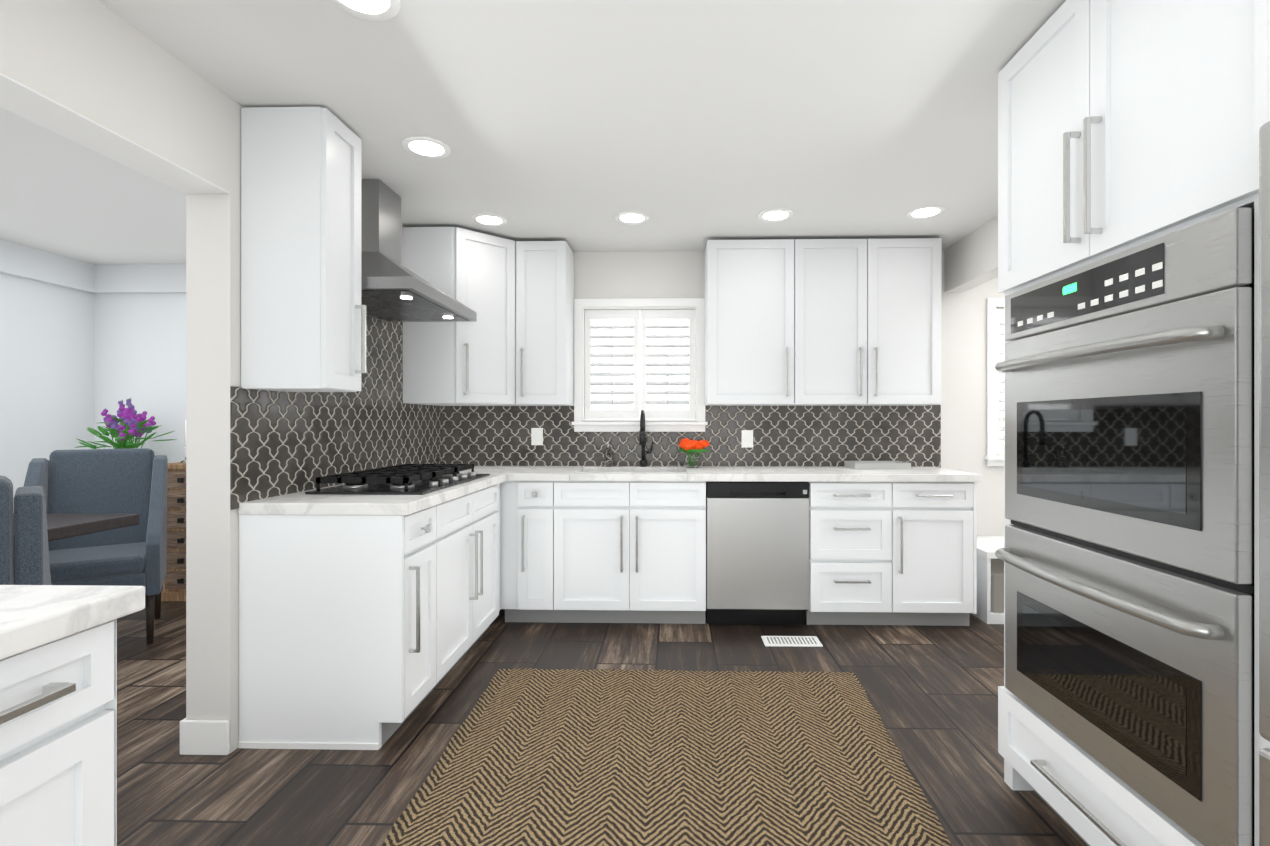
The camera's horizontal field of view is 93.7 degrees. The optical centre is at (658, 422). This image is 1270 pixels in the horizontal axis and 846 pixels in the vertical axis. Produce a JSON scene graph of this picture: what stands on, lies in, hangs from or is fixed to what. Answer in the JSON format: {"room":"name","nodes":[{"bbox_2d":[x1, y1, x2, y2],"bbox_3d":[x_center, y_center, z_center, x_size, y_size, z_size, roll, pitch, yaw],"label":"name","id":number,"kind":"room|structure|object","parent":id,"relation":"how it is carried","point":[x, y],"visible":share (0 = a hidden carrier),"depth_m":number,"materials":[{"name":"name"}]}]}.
{"room":"kitchen","nodes":[
{"label":"kitchen","id":0,"kind":"room"},
{"bbox_2d":[0,239,95,512],"bbox_3d":[-4.458,0.009,1.088,0.200,2.420,7.250,0,0,1],"label":"wall","id":1,"kind":"structure","parent":0,"point":[83,345],"depth_m":4.19,"materials":[{"name":"white paint"}]},
{"bbox_2d":[96,264,175,462],"bbox_3d":[-2.978,0.010,4.580,2.575,2.420,0.200,0,0,1],"label":"wall","id":2,"kind":"structure","parent":0,"point":[136,303],"depth_m":4.55,"materials":[{"name":"white paint"}]},
{"bbox_2d":[176,264,185,462],"bbox_3d":[-1.721,0.055,3.312,0.004,2.070,2.216,0,0,1],"label":"wall","id":3,"kind":"structure","parent":0,"point":[180,268],"depth_m":4.55,"materials":[{"name":"white paint"}]},
{"bbox_2d":[0,0,441,753],"bbox_3d":[-1.687,0.009,1.024,0.173,2.420,7.250,0,0,1],"label":"wall","id":4,"kind":"structure","parent":0,"point":[98,76],"depth_m":2.20,"materials":[{"name":"white paint"}]},
{"bbox_2d":[180,718,229,754],"bbox_3d":[-1.644,1.157,3.335,0.180,0.125,2.305,0,0,1],"label":"baseboard","id":5,"kind":"structure","parent":4,"relation":"attached to","point":[204,737],"depth_m":2.18,"materials":[{"name":"white wood"}]},
{"bbox_2d":[241,107,365,391],"bbox_3d":[-1.411,-0.660,2.373,0.323,1.060,0.260,0,0,1],"label":"upper cabinet","id":6,"kind":"object","parent":4,"relation":"attached to","point":[301,306],"depth_m":2.24,"materials":[{"name":"white wood"}]},
{"bbox_2d":[361,179,476,321],"bbox_3d":[-1.294,-0.880,2.938,0.520,0.635,0.825,0,0,1],"label":"range hood","id":7,"kind":"object","parent":4,"relation":"attached to","point":[393,289],"visible":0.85,"depth_m":2.92,"materials":[{"name":"silver metal"}]},
{"bbox_2d":[0,0,1065,264],"bbox_3d":[-0.702,-1.220,1.276,9.100,0.040,7.800,0,0,1],"label":"ceiling","id":8,"kind":"structure","parent":0,"point":[682,124],"depth_m":2.32,"materials":[{"name":"white paint"}]},
{"bbox_2d":[330,0,400,20],"bbox_3d":[-0.833,-1.197,1.669,0.200,0.006,0.200,0,0,1],"label":"recessed light","id":9,"kind":"object","parent":8,"relation":"in","point":[378,10],"visible":1,"depth_m":1.72,"materials":[{"name":"white plastic"}]},
{"bbox_2d":[402,137,450,158],"bbox_3d":[-1.012,-1.197,2.594,0.200,0.006,0.200,0,0,1],"label":"recessed light","id":10,"kind":"object","parent":8,"relation":"in","point":[426,147],"visible":1,"depth_m":2.58,"materials":[{"name":"white plastic"}]},
{"bbox_2d":[472,214,506,225],"bbox_3d":[-1.000,-1.197,3.513,0.200,0.006,0.200,0,0,1],"label":"recessed light","id":11,"kind":"object","parent":8,"relation":"in","point":[489,219],"visible":1,"depth_m":3.50,"materials":[{"name":"white plastic"}]},
{"bbox_2d":[615,212,648,223],"bbox_3d":[-0.155,-1.197,3.480,0.200,0.006,0.200,0,0,1],"label":"recessed light","id":12,"kind":"object","parent":8,"relation":"in","point":[631,217],"visible":1,"depth_m":3.46,"materials":[{"name":"white plastic"}]},
{"bbox_2d":[758,209,792,221],"bbox_3d":[0.674,-1.197,3.434,0.200,0.006,0.200,0,0,1],"label":"recessed light","id":13,"kind":"object","parent":8,"relation":"in","point":[773,215],"visible":1,"depth_m":3.43,"materials":[{"name":"white plastic"}]},
{"bbox_2d":[907,206,944,218],"bbox_3d":[1.518,-1.197,3.385,0.200,0.006,0.200,0,0,1],"label":"recessed light","id":14,"kind":"object","parent":8,"relation":"in","point":[924,212],"visible":1,"depth_m":3.38,"materials":[{"name":"white plastic"}]},
{"bbox_2d":[117,585,1087,845],"bbox_3d":[-0.702,1.250,1.275,9.100,0.060,7.800,0,0,1],"label":"floor","id":15,"kind":"structure","parent":0,"point":[933,695],"depth_m":2.36,"materials":[{"name":"wood"}]},
{"bbox_2d":[0,475,50,584],"bbox_3d":[-2.342,0.689,1.867,0.594,1.063,0.702,0,0,-44],"label":"dining chair","id":16,"kind":"object","parent":15,"relation":"on","point":[24,550],"visible":0.38,"depth_m":1.83,"materials":[{"name":"blue fabric"}]},
{"bbox_2d":[0,619,116,845],"bbox_3d":[-1.292,0.782,0.809,0.622,0.874,0.544,0,0,1],"label":"base cabinet","id":17,"kind":"object","parent":15,"relation":"on","point":[58,742],"visible":0.94,"depth_m":0.96,"materials":[{"name":"white wood"}]},
{"bbox_2d":[0,585,144,659],"bbox_3d":[-1.323,0.322,0.175,0.710,0.045,1.870,0,0,1],"label":"countertop","id":18,"kind":"structure","parent":17,"relation":"on","point":[32,616],"depth_m":0.99,"materials":[{"name":"stone"}]},
{"bbox_2d":[13,513,139,541],"bbox_3d":[-3.331,0.839,2.637,1.380,0.759,0.800,0,0,1],"label":"dining table","id":19,"kind":"object","parent":15,"relation":"on","point":[61,526],"visible":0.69,"depth_m":2.81,"materials":[{"name":"brown wood"}]},
{"bbox_2d":[14,448,167,643],"bbox_3d":[-3.197,0.689,3.385,0.594,1.063,0.702,0,0,-37],"label":"dining chair","id":20,"kind":"object","parent":15,"relation":"on","point":[108,481],"visible":0.6,"depth_m":3.48,"materials":[{"name":"blue fabric"}]},
{"bbox_2d":[161,462,185,600],"bbox_3d":[-2.993,0.750,4.280,0.860,0.939,0.469,0,0,1],"label":"chest","id":21,"kind":"object","parent":15,"relation":"on","point":[174,585],"visible":0.25,"depth_m":4.08,"materials":[{"name":"brown wood"}]},
{"bbox_2d":[180,420,185,462],"bbox_3d":[-3.359,0.130,4.239,0.074,0.299,0.074,0,0,1],"label":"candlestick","id":22,"kind":"object","parent":21,"relation":"on","point":[183,461],"visible":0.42,"depth_m":4.23,"materials":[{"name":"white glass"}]},
{"bbox_2d":[238,502,445,749],"bbox_3d":[-1.264,0.783,2.422,0.620,0.874,0.383,0,0,1],"label":"base cabinet","id":23,"kind":"object","parent":15,"relation":"on","point":[361,632],"depth_m":2.23,"materials":[{"name":"white wood"}]},
{"bbox_2d":[238,470,509,514],"bbox_3d":[-1.232,0.323,2.883,0.660,0.045,1.320,0,0,1],"label":"countertop","id":24,"kind":"structure","parent":23,"relation":"on","point":[300,503],"depth_m":2.28,"materials":[{"name":"stone"}]},
{"bbox_2d":[305,464,489,494],"bbox_3d":[-1.223,0.265,2.943,0.500,0.068,0.910,0,0,1],"label":"cooktop","id":25,"kind":"object","parent":24,"relation":"in","point":[412,479],"visible":0.98,"depth_m":2.67,"materials":[{"name":"grey metal"}]},
{"bbox_2d":[446,481,505,674],"bbox_3d":[-1.249,0.783,3.031,0.620,0.874,1.075,0,0,1],"label":"base cabinet","id":26,"kind":"object","parent":15,"relation":"on","point":[475,521],"depth_m":3.01,"materials":[{"name":"white wood"}]},
{"bbox_2d":[530,481,581,622],"bbox_3d":[-0.699,0.783,3.864,0.275,0.874,0.620,0,0,1],"label":"base cabinet","id":27,"kind":"object","parent":15,"relation":"on","point":[555,506],"depth_m":3.56,"materials":[{"name":"white wood"}]},
{"bbox_2d":[468,466,981,481],"bbox_3d":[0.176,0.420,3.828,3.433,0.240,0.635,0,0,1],"label":"countertop","id":28,"kind":"structure","parent":27,"relation":"on","point":[517,473],"depth_m":3.53,"materials":[{"name":"stone"}]},
{"bbox_2d":[604,442,612,466],"bbox_3d":[-0.346,0.214,4.083,0.060,0.170,0.071,0,0,1],"label":"soap dispenser","id":29,"kind":"object","parent":28,"relation":"on","point":[608,457],"visible":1,"depth_m":4.06,"materials":[{"name":"clear glass"}]},
{"bbox_2d":[639,410,653,466],"bbox_3d":[-0.085,0.105,4.000,0.095,0.388,0.222,0,0,1],"label":"faucet","id":30,"kind":"object","parent":28,"relation":"on","point":[643,462],"visible":1,"depth_m":3.96,"materials":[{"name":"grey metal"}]},
{"bbox_2d":[678,438,709,467],"bbox_3d":[0.234,0.201,3.994,0.214,0.196,0.156,0,0,1],"label":"flowers","id":31,"kind":"object","parent":28,"relation":"on","point":[689,446],"visible":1,"depth_m":3.95,"materials":[{"name":"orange plant"}]},
{"bbox_2d":[844,461,910,468],"bbox_3d":[1.451,0.279,3.966,0.360,0.040,0.240,0,0,1],"label":"tray","id":32,"kind":"object","parent":28,"relation":"on","point":[877,465],"visible":0.94,"depth_m":3.85,"materials":[{"name":"grey"}]},
{"bbox_2d":[382,668,951,845],"bbox_3d":[0.051,1.212,1.708,1.733,0.012,2.412,0,0,1],"label":"rug","id":33,"kind":"object","parent":15,"relation":"on","point":[569,757],"visible":0.98,"depth_m":2.08,"materials":[{"name":"fabric"}]},
{"bbox_2d":[761,636,822,646],"bbox_3d":[0.738,1.216,3.317,0.315,0.007,0.150,0,0,1],"label":"floor vent","id":34,"kind":"object","parent":15,"relation":"in","point":[793,641],"visible":1,"depth_m":3.31,"materials":[{"name":"white metal"}]},
{"bbox_2d":[805,482,905,624],"bbox_3d":[1.171,0.783,3.820,0.541,0.874,0.620,0,0,1],"label":"base cabinet","id":35,"kind":"object","parent":15,"relation":"on","point":[857,530],"depth_m":3.52,"materials":[{"name":"white wood"}]},
{"bbox_2d":[705,481,808,624],"bbox_3d":[0.594,0.784,3.808,0.605,0.871,0.576,0,0,1],"label":"dishwasher","id":36,"kind":"object","parent":35,"relation":"in","point":[757,552],"visible":0.92,"depth_m":3.52,"materials":[{"name":"silver metal"}]},
{"bbox_2d":[906,482,976,625],"bbox_3d":[1.628,0.783,3.810,0.492,0.874,0.620,0,0,1],"label":"base cabinet","id":37,"kind":"object","parent":15,"relation":"on","point":[941,517],"depth_m":3.51,"materials":[{"name":"white wood"}]},
{"bbox_2d":[971,536,1003,623],"bbox_3d":[2.314,1.000,3.846,0.650,0.440,0.512,0,0,1],"label":"bench","id":38,"kind":"object","parent":15,"relation":"on","point":[990,587],"visible":0.31,"depth_m":3.65,"materials":[{"name":"white wood"}]},
{"bbox_2d":[998,0,1269,845],"bbox_3d":[1.506,0.011,1.542,0.808,2.417,0.955,0,0,1],"label":"tall cabinet","id":39,"kind":"object","parent":15,"relation":"on","point":[1123,125],"visible":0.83,"depth_m":1.50,"materials":[{"name":"white wood"}]},
{"bbox_2d":[995,207,1253,845],"bbox_3d":[1.418,0.227,1.556,0.734,1.295,0.810,0,0,1],"label":"wall oven","id":40,"kind":"object","parent":39,"relation":"in","point":[1126,554],"visible":1,"depth_m":1.38,"materials":[{"name":"silver metal"}]},
{"bbox_2d":[1259,121,1269,845],"bbox_3d":[1.427,0.338,0.607,0.870,1.738,0.893,0,0,1],"label":"refrigerator","id":41,"kind":"object","parent":15,"relation":"on","point":[1264,477],"visible":1,"depth_m":1.04,"materials":[{"name":"grey metal"}]},
{"bbox_3d":[-3.814,0.845,4.249,0.460,0.749,0.460,0,0,1],"label":"side table","id":42,"kind":"object","parent":15,"relation":"on","visible":0},
{"bbox_2d":[74,398,176,448],"bbox_3d":[-3.844,0.144,4.236,0.576,0.650,0.470,0,0,1],"label":"flowers","id":43,"kind":"object","parent":42,"relation":"on","point":[130,426],"visible":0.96,"depth_m":4.21,"materials":[{"name":"purple plant"}]},
{"bbox_2d":[442,249,1003,535],"bbox_3d":[0.884,0.010,4.210,5.165,2.420,0.158,0,0,1],"label":"wall","id":44,"kind":"structure","parent":0,"point":[950,432],"depth_m":4.13,"materials":[{"name":"white paint"}]},
{"bbox_2d":[402,227,524,405],"bbox_3d":[-1.203,-0.650,3.881,0.672,1.060,0.611,0,0,1],"label":"upper cabinet","id":45,"kind":"object","parent":44,"relation":"attached to","point":[481,362],"depth_m":3.65,"materials":[{"name":"white wood"}]},
{"bbox_2d":[531,428,542,444],"bbox_3d":[-0.853,0.095,4.169,0.080,0.120,0.004,0,0,1],"label":"electrical outlet","id":46,"kind":"object","parent":44,"relation":"attached to","point":[536,436],"visible":1,"depth_m":4.17,"materials":[{"name":"white plastic"}]},
{"bbox_2d":[525,241,573,405],"bbox_3d":[-0.790,-0.650,3.991,0.384,1.060,0.372,0,0,1],"label":"upper cabinet","id":47,"kind":"object","parent":44,"relation":"attached to","point":[549,265],"depth_m":3.86,"materials":[{"name":"white wood"}]},
{"bbox_2d":[742,430,752,447],"bbox_3d":[0.615,0.110,4.134,0.080,0.120,0.004,0,0,1],"label":"electrical outlet","id":48,"kind":"object","parent":44,"relation":"attached to","point":[747,438],"visible":1,"depth_m":4.13,"materials":[{"name":"white plastic"}]},
{"bbox_2d":[705,239,804,405],"bbox_3d":[0.624,-0.650,3.981,0.618,1.060,0.325,0,0,1],"label":"upper cabinet","id":49,"kind":"object","parent":44,"relation":"attached to","point":[755,289],"depth_m":3.83,"materials":[{"name":"white wood"}]},
{"bbox_2d":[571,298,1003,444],"bbox_3d":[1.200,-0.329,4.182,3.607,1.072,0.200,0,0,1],"label":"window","id":50,"kind":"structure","parent":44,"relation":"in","point":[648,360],"depth_m":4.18,"materials":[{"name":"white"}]},
{"bbox_2d":[585,310,694,418],"bbox_3d":[-0.132,-0.412,4.196,0.775,0.767,0.058,0,0,1],"label":"window shutters","id":51,"kind":"object","parent":50,"relation":"attached to","point":[639,355],"visible":1,"depth_m":4.18,"materials":[{"name":"white wood"}]},
{"bbox_2d":[996,308,1003,453],"bbox_3d":[2.666,-0.290,4.131,0.692,1.012,0.058,0,0,1],"label":"window shutters","id":52,"kind":"object","parent":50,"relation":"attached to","point":[999,428],"visible":0.19,"depth_m":4.12,"materials":[{"name":"white wood"}]},
{"bbox_2d":[805,238,941,405],"bbox_3d":[1.310,-0.650,3.965,0.994,1.060,0.325,0,0,1],"label":"upper cabinet","id":53,"kind":"object","parent":44,"relation":"attached to","point":[823,322],"depth_m":3.81,"materials":[{"name":"white wood"}]},
{"bbox_2d":[984,298,1003,465],"bbox_3d":[2.664,-0.280,4.072,0.840,1.150,0.048,0,0,1],"label":"window","id":54,"kind":"structure","parent":44,"relation":"in","point":[992,458],"depth_m":4.09,"materials":[{"name":"white"}]},
{"bbox_2d":[945,216,997,292],"bbox_3d":[1.955,0.009,0.713,0.120,2.420,6.800,0,0,1],"label":"wall","id":55,"kind":"structure","parent":0,"point":[971,259],"depth_m":3.70,"materials":[{"name":"white paint"}]}
]}

